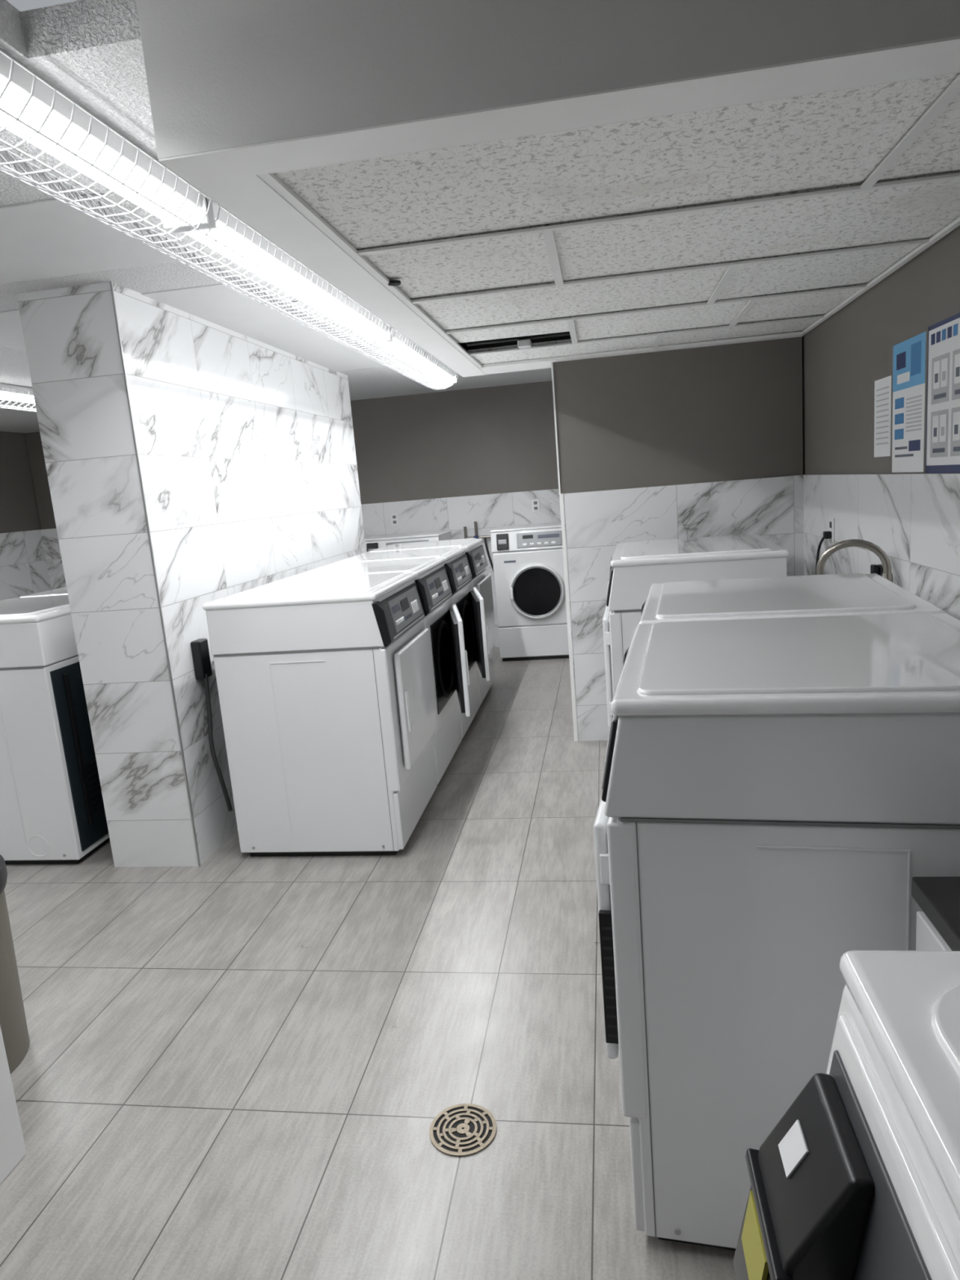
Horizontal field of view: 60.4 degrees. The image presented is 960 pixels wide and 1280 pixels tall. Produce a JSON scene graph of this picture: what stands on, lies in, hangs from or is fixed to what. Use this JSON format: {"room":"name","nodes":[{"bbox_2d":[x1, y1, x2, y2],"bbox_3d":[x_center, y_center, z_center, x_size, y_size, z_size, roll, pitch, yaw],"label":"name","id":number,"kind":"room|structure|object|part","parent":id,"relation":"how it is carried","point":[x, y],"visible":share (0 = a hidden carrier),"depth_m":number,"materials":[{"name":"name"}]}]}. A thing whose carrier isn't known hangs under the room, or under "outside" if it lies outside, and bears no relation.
{"room":"laundry","nodes":[
{"label":"laundry","id":0,"kind":"room"},
{"bbox_2d":[0,431,41,533],"bbox_3d":[-5.189,-0.118,3.620,0.138,2.750,9.970,-3,11,9],"label":"wall","id":1,"kind":"structure","parent":0,"point":[19,511],"depth_m":8.00,"materials":[{"name":"beige paint"}]},
{"bbox_2d":[0,529,51,600],"bbox_3d":[-5.074,0.537,3.655,0.012,1.435,9.820,-3,11,9],"label":"wainscot","id":2,"kind":"structure","parent":1,"relation":"attached to","point":[24,571],"depth_m":8.00,"materials":[{"name":"stone"}]},
{"bbox_2d":[0,195,193,284],"bbox_3d":[-1.531,-1.256,2.659,0.970,0.006,0.660,-3,11,9],"label":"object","id":3,"kind":"structure","parent":0,"point":[50,237],"depth_m":2.65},
{"bbox_2d":[78,193,302,303],"bbox_3d":[-1.077,-1.356,2.994,0.531,0.004,1.484,-3,11,9],"label":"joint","id":4,"kind":"object","parent":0,"point":[98,193],"depth_m":2.27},
{"bbox_2d":[16,281,365,866],"bbox_3d":[-1.283,-0.466,4.816,0.403,2.380,2.984,-3,11,9],"label":"wall","id":5,"kind":"structure","parent":0,"point":[192,461],"depth_m":3.52,"materials":[{"name":"stone"}]},
{"bbox_3d":[-1.303,-0.190,3.340,0.007,2.380,0.007,-3,11,9],"label":"edge trim","id":6,"kind":"part","parent":5,"relation":"part of","materials":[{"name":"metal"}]},
{"bbox_2d":[190,638,232,811],"bbox_3d":[-1.180,0.375,3.624,0.073,0.751,0.190,-8,11,-20],"label":"power cable","id":7,"kind":"object","parent":5,"relation":"attached to","point":[199,647],"visible":1,"depth_m":3.59,"materials":[{"name":"black plastic"}]},
{"bbox_3d":[-1.164,0.452,3.608,0.054,0.604,0.128,-11,12,-31],"label":"cord","id":8,"kind":"part","parent":7,"relation":"part of","materials":[{"name":"black rubber"}]},
{"bbox_2d":[0,283,384,371],"bbox_3d":[-1.555,-1.616,4.600,1.450,0.004,2.500,-3,11,9],"label":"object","id":9,"kind":"structure","parent":0,"point":[220,304],"depth_m":3.96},
{"bbox_2d":[0,0,551,433],"bbox_3d":[-1.867,-1.311,2.863,6.750,0.080,9.920,-3,11,9],"label":"ceiling","id":10,"kind":"structure","parent":0,"point":[91,51],"depth_m":1.99,"materials":[{"name":"paint"}]},
{"bbox_2d":[0,382,36,412],"bbox_3d":[-3.131,-1.498,4.982,0.303,0.122,2.060,-3,11,9],"label":"strip light","id":11,"kind":"object","parent":10,"relation":"attached to","point":[10,393],"visible":0.49,"depth_m":5.33,"materials":[{"name":"white plastic"}]},
{"bbox_2d":[0,48,213,244],"bbox_3d":[-1.012,-1.026,1.524,0.303,0.122,1.660,-3,11,9],"label":"strip light","id":12,"kind":"object","parent":10,"relation":"attached to","point":[31,108],"visible":1,"depth_m":1.88,"materials":[{"name":"white plastic"}]},
{"bbox_2d":[120,196,393,351],"bbox_3d":[-0.741,-1.385,3.339,0.303,0.122,2.000,-3,11,9],"label":"strip light","id":13,"kind":"object","parent":10,"relation":"attached to","point":[225,233],"visible":0.96,"depth_m":2.93,"materials":[{"name":"white plastic"}]},
{"bbox_2d":[339,324,458,390],"bbox_3d":[-0.448,-1.773,5.300,0.303,0.122,1.960,-3,11,9],"label":"strip light","id":14,"kind":"object","parent":10,"relation":"attached to","point":[399,345],"visible":0.91,"depth_m":5.05,"materials":[{"name":"white plastic"}]},
{"bbox_2d":[136,0,959,377],"bbox_3d":[0.542,-1.467,2.946,1.830,0.464,3.360,-3,11,9],"label":"ceiling bulkhead","id":15,"kind":"object","parent":10,"relation":"attached to","point":[240,91],"depth_m":1.42,"materials":[{"name":"white paint"}]},
{"bbox_2d":[24,380,558,529],"bbox_3d":[-1.113,-1.233,7.856,6.660,2.750,0.138,-3,11,9],"label":"wall","id":16,"kind":"structure","parent":0,"point":[495,439],"depth_m":7.55,"materials":[{"name":"beige paint"}]},
{"bbox_2d":[40,488,560,647],"bbox_3d":[-1.077,-0.574,7.904,6.650,1.435,0.012,-3,11,9],"label":"wainscot","id":17,"kind":"structure","parent":16,"relation":"attached to","point":[490,511],"depth_m":7.67,"materials":[{"name":"stone"}]},
{"bbox_2d":[390,513,399,525],"bbox_3d":[-0.801,-1.130,7.741,0.072,0.116,0.010,-3,11,9],"label":"wall outlet","id":18,"kind":"object","parent":17,"relation":"attached to","point":[394,517],"visible":1,"depth_m":7.74,"materials":[{"name":"white plastic"}]},
{"bbox_2d":[531,498,540,512],"bbox_3d":[0.508,-1.226,7.527,0.072,0.116,0.010,-3,11,9],"label":"wall outlet","id":19,"kind":"object","parent":17,"relation":"attached to","point":[535,503],"visible":1,"depth_m":7.52,"materials":[{"name":"white plastic"}]},
{"bbox_2d":[0,647,736,1279],"bbox_3d":[-1.672,1.110,3.312,6.950,0.100,10.120,-3,11,9],"label":"floor","id":20,"kind":"structure","parent":0,"point":[236,1065],"depth_m":2.29,"materials":[{"name":"tile"}]},
{"bbox_2d":[0,1026,26,1184],"bbox_3d":[-1.734,0.921,1.610,1.180,0.900,0.870,-3,11,9],"label":"washing machine","id":21,"kind":"object","parent":20,"relation":"on","point":[12,1147],"visible":1,"depth_m":1.96,"materials":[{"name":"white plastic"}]},
{"bbox_2d":[0,854,30,1073],"bbox_3d":[-1.537,0.942,2.301,0.464,0.575,0.464,-3,11,9],"label":"trash can","id":22,"kind":"object","parent":20,"relation":"on","point":[13,1024],"visible":0.95,"depth_m":2.33,"materials":[{"name":"plastic"}]},
{"bbox_2d":[15,586,67,598],"bbox_3d":[-2.012,0.249,4.698,0.839,1.136,0.761,-3,11,9],"label":"dryer","id":23,"kind":"object","parent":20,"relation":"on","point":[62,591],"visible":0.02,"depth_m":4.35,"materials":[{"name":"white metal"}]},
{"bbox_2d":[0,595,110,864],"bbox_3d":[-2.121,0.394,3.968,0.839,1.136,0.761,-3,11,9],"label":"dryer","id":24,"kind":"object","parent":20,"relation":"on","point":[52,811],"visible":0.55,"depth_m":3.61,"materials":[{"name":"white metal"}]},
{"bbox_3d":[-2.154,-0.141,3.866,0.737,0.030,0.760,-3,11,9],"label":"lid","id":25,"kind":"part","parent":24,"relation":"part of","materials":[{"name":"white metal"}]},
{"bbox_3d":[-1.751,0.471,3.928,0.008,0.820,0.688,-3,11,9],"label":"panel","id":26,"kind":"part","parent":24,"relation":"part of","materials":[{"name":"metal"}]},
{"bbox_2d":[202,572,437,856],"bbox_3d":[-0.669,0.310,3.791,0.839,1.136,0.761,-3,11,9],"label":"dryer","id":27,"kind":"object","parent":20,"relation":"on","point":[326,688],"visible":1,"depth_m":3.44,"materials":[{"name":"white metal"}]},
{"bbox_3d":[-0.723,-0.224,3.694,0.737,0.030,0.760,-3,11,9],"label":"lid","id":28,"kind":"part","parent":27,"relation":"part of","materials":[{"name":"white metal"}]},
{"bbox_3d":[-0.327,0.263,3.731,0.052,0.605,0.746,-3,11,9],"label":"panel","id":29,"kind":"part","parent":27,"relation":"part of","materials":[{"name":"white metal"}]},
{"bbox_3d":[-0.329,-0.144,3.698,0.006,0.136,0.518,-14,9,11],"label":"console panel","id":30,"kind":"part","parent":27,"relation":"part of","materials":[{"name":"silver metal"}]},
{"bbox_3d":[-0.302,0.298,3.465,0.011,0.180,0.035,-3,11,9],"label":"door handle","id":31,"kind":"part","parent":27,"relation":"part of","materials":[{"name":"white plastic"}]},
{"bbox_3d":[-0.295,0.692,3.812,0.034,0.250,0.736,-3,11,9],"label":"kick panel","id":32,"kind":"part","parent":27,"relation":"part of","materials":[{"name":"white metal"}]},
{"bbox_3d":[-0.281,0.246,3.721,0.024,0.505,0.598,-3,11,9],"label":"door panel","id":33,"kind":"part","parent":27,"relation":"part of","materials":[{"name":"white metal"}]},
{"bbox_2d":[364,535,375,538],"bbox_3d":[-1.302,-0.345,7.575,0.694,1.140,0.685,-3,11,9],"label":"washer","id":34,"kind":"object","parent":20,"relation":"on","point":[366,536],"visible":0.02,"depth_m":7.59,"materials":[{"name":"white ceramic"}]},
{"bbox_2d":[275,557,470,784],"bbox_3d":[-0.497,0.161,4.515,0.967,1.136,0.761,-3,11,9],"label":"dryer","id":35,"kind":"object","parent":20,"relation":"on","point":[442,619],"visible":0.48,"depth_m":4.33,"materials":[{"name":"white metal"}]},
{"bbox_3d":[-0.614,-0.369,4.428,0.737,0.030,0.760,-3,11,9],"label":"lid","id":36,"kind":"part","parent":35,"relation":"part of","materials":[{"name":"white metal"}]},
{"bbox_3d":[-0.219,-0.289,4.431,0.006,0.136,0.518,-14,9,11],"label":"console panel","id":37,"kind":"part","parent":35,"relation":"part of","materials":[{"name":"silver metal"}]},
{"bbox_3d":[-0.217,0.118,4.465,0.052,0.605,0.746,-3,11,9],"label":"panel","id":38,"kind":"part","parent":35,"relation":"part of","materials":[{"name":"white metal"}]},
{"bbox_3d":[-0.186,0.547,4.545,0.034,0.250,0.736,-3,11,9],"label":"kick panel","id":39,"kind":"part","parent":35,"relation":"part of","materials":[{"name":"white metal"}]},
{"bbox_3d":[-0.104,0.095,4.456,0.024,0.505,0.598,-5,11,-4],"label":"door panel","id":40,"kind":"part","parent":35,"relation":"part of","materials":[{"name":"white metal"}]},
{"bbox_3d":[-0.066,0.142,4.201,0.011,0.180,0.035,-5,11,-4],"label":"door handle","id":41,"kind":"part","parent":35,"relation":"part of","materials":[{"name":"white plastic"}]},
{"bbox_2d":[324,546,489,738],"bbox_3d":[-0.387,0.016,5.249,0.967,1.136,0.761,-3,11,9],"label":"dryer","id":42,"kind":"object","parent":20,"relation":"on","point":[469,602],"visible":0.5,"depth_m":5.10,"materials":[{"name":"white metal"}]},
{"bbox_3d":[-0.504,-0.514,5.162,0.737,0.030,0.760,-3,11,9],"label":"lid","id":43,"kind":"part","parent":42,"relation":"part of","materials":[{"name":"white metal"}]},
{"bbox_3d":[-0.110,-0.434,5.165,0.006,0.136,0.518,-14,9,11],"label":"console panel","id":44,"kind":"part","parent":42,"relation":"part of","materials":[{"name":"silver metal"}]},
{"bbox_3d":[-0.108,-0.027,5.199,0.052,0.605,0.746,-3,11,9],"label":"panel","id":45,"kind":"part","parent":42,"relation":"part of","materials":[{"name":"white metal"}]},
{"bbox_3d":[-0.076,0.402,5.279,0.034,0.250,0.736,-3,11,9],"label":"kick panel","id":46,"kind":"part","parent":42,"relation":"part of","materials":[{"name":"white metal"}]},
{"bbox_3d":[0.006,-0.050,5.190,0.024,0.505,0.598,-5,11,-4],"label":"door panel","id":47,"kind":"part","parent":42,"relation":"part of","materials":[{"name":"white metal"}]},
{"bbox_3d":[0.043,-0.003,4.935,0.011,0.180,0.035,-5,11,-4],"label":"door handle","id":48,"kind":"part","parent":42,"relation":"part of","materials":[{"name":"white plastic"}]},
{"bbox_2d":[364,529,451,551],"bbox_3d":[-0.611,-0.380,7.465,0.694,1.140,0.685,-3,11,9],"label":"washer","id":49,"kind":"object","parent":20,"relation":"on","point":[375,542],"visible":0.09,"depth_m":7.13,"materials":[{"name":"white metal"}]},
{"bbox_3d":[-0.622,-0.787,7.101,0.380,0.125,0.012,-3,2,9],"label":"control panel","id":50,"kind":"part","parent":49,"relation":"part of","materials":[{"name":"silver metal"}]},
{"bbox_3d":[-0.650,-0.935,7.399,0.694,0.022,0.613,-3,11,9],"label":"lid","id":51,"kind":"part","parent":49,"relation":"part of","materials":[{"name":"white metal"}]},
{"bbox_2d":[363,537,495,705],"bbox_3d":[-0.341,-0.126,5.993,0.839,1.136,0.761,-3,11,9],"label":"dryer","id":52,"kind":"object","parent":20,"relation":"on","point":[481,580],"visible":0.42,"depth_m":5.88,"materials":[{"name":"white metal"}]},
{"bbox_3d":[-0.395,-0.660,5.896,0.737,0.030,0.760,-3,11,9],"label":"lid","id":53,"kind":"part","parent":52,"relation":"part of","materials":[{"name":"white metal"}]},
{"bbox_3d":[0.000,-0.579,5.899,0.006,0.136,0.518,-14,9,11],"label":"console panel","id":54,"kind":"part","parent":52,"relation":"part of","materials":[{"name":"black plastic"}]},
{"bbox_3d":[0.002,-0.172,5.933,0.052,0.605,0.746,-3,11,9],"label":"panel","id":55,"kind":"part","parent":52,"relation":"part of","materials":[{"name":"white metal"}]},
{"bbox_3d":[0.033,0.257,6.013,0.034,0.250,0.736,-3,11,9],"label":"kick panel","id":56,"kind":"part","parent":52,"relation":"part of","materials":[{"name":"white metal"}]},
{"bbox_3d":[0.048,-0.190,5.923,0.024,0.505,0.598,-3,11,9],"label":"door panel","id":57,"kind":"part","parent":52,"relation":"part of","materials":[{"name":"white metal"}]},
{"bbox_2d":[429,1103,497,1156],"bbox_3d":[-0.041,1.173,1.979,0.162,0.004,0.162,-3,11,9],"label":"floor drain","id":58,"kind":"object","parent":20,"relation":"on","point":[460,1130],"visible":1,"depth_m":1.98,"materials":[{"name":"metal"}]},
{"bbox_2d":[463,520,493,572],"bbox_3d":[0.000,-0.498,7.670,0.379,1.200,0.087,-3,11,9],"label":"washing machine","id":59,"kind":"object","parent":20,"relation":"on","point":[485,537],"visible":0.36,"depth_m":7.59,"materials":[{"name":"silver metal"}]},
{"bbox_2d":[489,521,568,661],"bbox_3d":[0.508,-0.437,7.287,0.694,1.140,0.685,-3,11,9],"label":"washer","id":60,"kind":"object","parent":20,"relation":"on","point":[528,568],"visible":0.9,"depth_m":6.99,"materials":[{"name":"white metal"}]},
{"bbox_3d":[0.188,-0.826,6.950,0.070,0.040,0.006,-3,2,9],"label":"coin plate","id":61,"kind":"part","parent":60,"relation":"part of","materials":[{"name":"silver metal"}]},
{"bbox_3d":[0.268,-0.393,6.990,0.025,0.100,0.022,-3,11,9],"label":"door handle","id":62,"kind":"part","parent":60,"relation":"part of","materials":[{"name":"white plastic"}]},
{"bbox_3d":[0.469,-0.992,7.220,0.694,0.022,0.613,-3,11,9],"label":"lid","id":63,"kind":"part","parent":60,"relation":"part of","materials":[{"name":"white metal"}]},
{"bbox_3d":[0.465,-0.440,7.017,0.678,0.639,0.034,-3,11,9],"label":"panel","id":64,"kind":"part","parent":60,"relation":"part of","materials":[{"name":"white metal"}]},
{"bbox_3d":[0.501,0.009,7.103,0.674,0.265,0.030,-3,11,9],"label":"panel","id":65,"kind":"part","parent":60,"relation":"part of","materials":[{"name":"white metal"}]},
{"bbox_3d":[0.479,-0.406,6.967,0.426,0.426,0.020,-3,11,9],"label":"door trim","id":66,"kind":"part","parent":60,"relation":"part of","materials":[{"name":"silver metal"}]},
{"bbox_3d":[0.481,-0.409,6.982,0.412,0.412,0.035,-3,11,9],"label":"door glass","id":67,"kind":"part","parent":60,"relation":"part of","materials":[{"name":"black glass"}]},
{"bbox_3d":[0.497,-0.844,6.922,0.380,0.125,0.012,-3,2,9],"label":"control panel","id":68,"kind":"part","parent":60,"relation":"part of","materials":[{"name":"silver metal"}]},
{"bbox_2d":[602,534,789,727],"bbox_3d":[1.044,0.114,4.042,0.839,1.159,0.913,-2,11,11],"label":"dryer","id":69,"kind":"object","parent":20,"relation":"on","point":[636,566],"visible":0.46,"depth_m":3.58,"materials":[{"name":"white metal"}]},
{"bbox_3d":[0.651,0.086,4.112,0.024,0.515,0.718,-2,11,12],"label":"door panel","id":70,"kind":"part","parent":69,"relation":"part of","materials":[{"name":"white metal"}]},
{"bbox_3d":[0.633,-0.295,3.983,0.007,0.139,0.622,8,13,9],"label":"console panel","id":71,"kind":"part","parent":69,"relation":"part of","materials":[{"name":"plastic"}]},
{"bbox_3d":[0.699,0.099,4.105,0.052,0.617,0.895,-2,11,11],"label":"panel","id":72,"kind":"part","parent":69,"relation":"part of","materials":[{"name":"white metal"}]},
{"bbox_3d":[1.011,-0.432,3.938,0.737,0.031,0.912,-2,11,11],"label":"lid","id":73,"kind":"part","parent":69,"relation":"part of","materials":[{"name":"white metal"}]},
{"bbox_2d":[593,613,959,1250],"bbox_3d":[0.705,0.569,1.801,0.839,1.136,0.761,-2,11,14],"label":"dryer","id":74,"kind":"object","parent":20,"relation":"on","point":[775,791],"visible":0.87,"depth_m":1.46,"materials":[{"name":"white metal"}]},
{"bbox_3d":[0.317,0.538,1.892,0.024,0.505,0.598,-2,11,14],"label":"door panel","id":75,"kind":"part","parent":74,"relation":"part of","materials":[{"name":"white metal"}]},
{"bbox_3d":[0.298,0.164,1.772,0.006,0.136,0.518,9,13,12],"label":"console panel","id":76,"kind":"part","parent":74,"relation":"part of","materials":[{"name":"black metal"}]},
{"bbox_2d":[598,910,618,1044],"bbox_3d":[0.254,0.659,1.610,0.031,0.280,0.014,-2,11,14],"label":"vent","id":77,"kind":"object","parent":74,"relation":"attached to","point":[606,935],"depth_m":1.60,"materials":[{"name":"black plastic"}]},
{"bbox_3d":[0.364,0.551,1.883,0.052,0.605,0.746,-2,11,14],"label":"panel","id":78,"kind":"part","parent":74,"relation":"part of","materials":[{"name":"white metal"}]},
{"bbox_3d":[0.402,0.980,1.962,0.034,0.250,0.736,-2,11,14],"label":"kick panel","id":79,"kind":"part","parent":74,"relation":"part of","materials":[{"name":"white metal"}]},
{"bbox_3d":[0.672,0.034,1.699,0.737,0.030,0.760,-2,11,14],"label":"lid","id":80,"kind":"part","parent":74,"relation":"part of","materials":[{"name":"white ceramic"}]},
{"bbox_2d":[638,573,946,624],"bbox_3d":[0.897,0.414,2.551,0.839,1.136,0.761,-2,11,14],"label":"dryer","id":81,"kind":"object","parent":20,"relation":"on","point":[849,593],"visible":0.12,"depth_m":2.31,"materials":[{"name":"white metal"}]},
{"bbox_2d":[733,950,959,1279],"bbox_3d":[0.678,0.859,0.579,0.878,1.016,0.708,-3,11,9],"label":"washer","id":82,"kind":"object","parent":20,"relation":"on","point":[859,1179],"visible":1,"depth_m":0.74,"materials":[{"name":"white metal"}]},
{"bbox_2d":[745,1148,792,1279],"bbox_3d":[0.281,0.561,0.806,0.018,0.014,0.152,7,12,7],"label":"label","id":83,"kind":"object","parent":82,"relation":"attached to","point":[767,1223],"depth_m":0.79,"materials":[{"name":"yellow paper"}]},
{"bbox_3d":[0.702,0.391,0.483,0.754,0.035,0.708,-3,11,9],"label":"lid","id":84,"kind":"part","parent":82,"relation":"part of","materials":[{"name":"white metal"}]},
{"bbox_2d":[911,876,959,951],"bbox_3d":[0.980,0.818,1.127,0.597,0.850,0.438,-3,11,9],"label":"base cabinet","id":85,"kind":"object","parent":20,"relation":"on","point":[938,924],"visible":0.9,"depth_m":1.24,"materials":[{"name":"white laminate"}]},
{"bbox_2d":[517,338,531,348],"bbox_3d":[0.207,-1.378,3.838,0.060,0.032,0.060,-3,11,9],"label":"bracket","id":86,"kind":"object","parent":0,"point":[522,344],"depth_m":3.81,"materials":[{"name":"white metal"}]},
{"bbox_2d":[257,71,959,368],"bbox_3d":[0.610,-1.235,2.902,1.685,0.010,2.955,-3,11,9],"label":"ceiling","id":87,"kind":"structure","parent":0,"point":[953,91],"depth_m":2.30,"materials":[{"name":"mineral fibre acoustic tile"},{"name":"white painted metal grid"}]},
{"bbox_2d":[387,280,400,285],"bbox_3d":[-0.262,-1.090,2.523,0.040,0.010,0.040,-3,11,9],"label":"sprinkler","id":88,"kind":"object","parent":87,"relation":"attached to","point":[393,282],"visible":1,"depth_m":2.51,"materials":[{"name":"black metal"}]},
{"bbox_2d":[466,331,569,346],"bbox_3d":[0.185,-1.402,3.837,0.500,0.015,0.016,-3,11,9],"label":"slot pipe","id":89,"kind":"object","parent":87,"relation":"attached to","point":[558,334],"visible":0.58,"depth_m":3.83,"materials":[{"name":"black metal"}]},
{"bbox_2d":[467,316,571,350],"bbox_3d":[0.216,-1.472,3.798,0.620,0.194,0.400,-3,11,9],"label":"air vent","id":90,"kind":"object","parent":87,"relation":"attached to","point":[568,336],"visible":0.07,"depth_m":3.99,"materials":[{"name":"black metal"}]},
{"bbox_2d":[273,72,959,364],"bbox_3d":[0.611,-1.252,2.899,1.664,0.035,2.947,-3,11,9],"label":"ceiling tiles","id":91,"kind":"structure","parent":87,"relation":"on","point":[837,137],"depth_m":2.08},
{"bbox_2d":[552,336,803,493],"bbox_3d":[1.122,-0.502,4.628,1.290,2.140,0.138,-3,11,9],"label":"wall partition","id":92,"kind":"structure","parent":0,"point":[731,411],"depth_m":4.43,"materials":[{"name":"beige paint"}]},
{"bbox_2d":[551,362,560,493],"bbox_3d":[0.426,-1.172,4.594,0.009,0.705,0.148,-3,11,9],"label":"strip","id":93,"kind":"object","parent":92,"relation":"attached to","point":[552,367],"visible":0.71,"depth_m":4.52,"materials":[{"name":"white paint"}]},
{"bbox_2d":[559,493,577,741],"bbox_3d":[0.508,-0.110,4.720,0.020,1.435,0.016,-3,11,9],"label":"strip","id":94,"kind":"object","parent":92,"relation":"attached to","point":[561,495],"visible":1,"depth_m":4.71,"materials":[{"name":"white paint"}]},
{"bbox_2d":[563,475,804,741],"bbox_3d":[1.147,-0.143,4.618,1.275,1.435,0.012,-3,11,9],"label":"wainscot","id":95,"kind":"structure","parent":92,"relation":"attached to","point":[771,508],"depth_m":4.55,"materials":[{"name":"stone"}]},
{"bbox_2d":[816,538,893,582],"bbox_3d":[1.300,0.220,3.219,0.530,1.209,0.500,-3,11,9],"label":"faucet","id":96,"kind":"object","parent":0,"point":[882,556],"visible":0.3,"depth_m":3.05,"materials":[{"name":"silver metal"}]},
{"bbox_2d":[795,225,959,475],"bbox_3d":[1.530,-0.460,2.550,0.138,2.750,9.970,-3,11,9],"label":"wall","id":97,"kind":"structure","parent":0,"point":[843,356],"depth_m":3.34,"materials":[{"name":"beige paint"}]},
{"bbox_2d":[803,473,959,620],"bbox_3d":[1.497,0.203,2.609,0.012,1.435,9.820,-3,11,9],"label":"wainscot","id":98,"kind":"structure","parent":97,"relation":"attached to","point":[914,518],"depth_m":3.02,"materials":[{"name":"stone"}]},
{"bbox_2d":[822,516,834,542],"bbox_3d":[1.636,-0.516,3.878,0.040,0.116,0.072,-3,11,9],"label":"wall outlet","id":99,"kind":"object","parent":98,"relation":"attached to","point":[829,534],"visible":1,"depth_m":3.86,"materials":[{"name":"white plastic"}]},
{"bbox_2d":[815,536,824,574],"bbox_3d":[1.645,-0.179,3.993,0.018,0.655,0.107,-5,10,0],"label":"power cord","id":100,"kind":"object","parent":99,"relation":"attached to","point":[822,539],"visible":0.37,"depth_m":3.95,"materials":[{"name":"black rubber"}]},
{"bbox_3d":[1.652,-0.517,3.875,0.008,0.116,0.072,-3,11,9],"label":"plate","id":101,"kind":"part","parent":99,"relation":"part of","materials":[{"name":"white plastic"}]},
{"bbox_2d":[870,564,883,576],"bbox_3d":[1.546,-0.265,3.220,0.035,0.060,0.060,-3,11,9],"label":"electrical outlet","id":102,"kind":"object","parent":98,"relation":"attached to","point":[877,569],"visible":0.62,"depth_m":3.20,"materials":[{"name":"black plastic"}]},
{"bbox_3d":[1.540,-0.264,3.221,0.023,0.060,0.040,-3,11,9],"label":"lever","id":103,"kind":"part","parent":102,"relation":"part of","materials":[{"name":"black plastic"}]},
{"bbox_2d":[874,375,891,457],"bbox_3d":[1.533,-0.846,3.143,0.002,0.290,0.190,-3,11,9],"label":"paper notice","id":104,"kind":"object","parent":97,"relation":"attached to","point":[882,387],"visible":1,"depth_m":3.14,"materials":[{"name":"white paper"}]},
{"bbox_2d":[892,331,926,472],"bbox_3d":[1.492,-0.814,2.877,0.003,0.450,0.310,-3,11,9],"label":"poster","id":105,"kind":"object","parent":97,"relation":"attached to","point":[908,355],"visible":1,"depth_m":2.86,"materials":[{"name":"white paper"}]},
{"bbox_2d":[894,396,904,439],"bbox_3d":[1.506,-0.794,2.965,0.001,0.144,0.093,-3,11,9],"label":"print","id":106,"kind":"object","parent":105,"relation":"on","point":[899,401],"depth_m":2.96},
{"bbox_2d":[910,340,921,376],"bbox_3d":[1.469,-0.948,2.781,0.001,0.104,0.093,-3,11,9],"label":"print","id":107,"kind":"object","parent":105,"relation":"attached to","point":[915,345],"depth_m":2.78},
{"bbox_2d":[925,312,959,473],"bbox_3d":[1.427,-0.731,2.445,0.003,0.465,0.540,-3,11,9],"label":"poster","id":108,"kind":"object","parent":97,"relation":"attached to","point":[943,395],"visible":1,"depth_m":2.57,"materials":[{"name":"white paper"}]}
]}

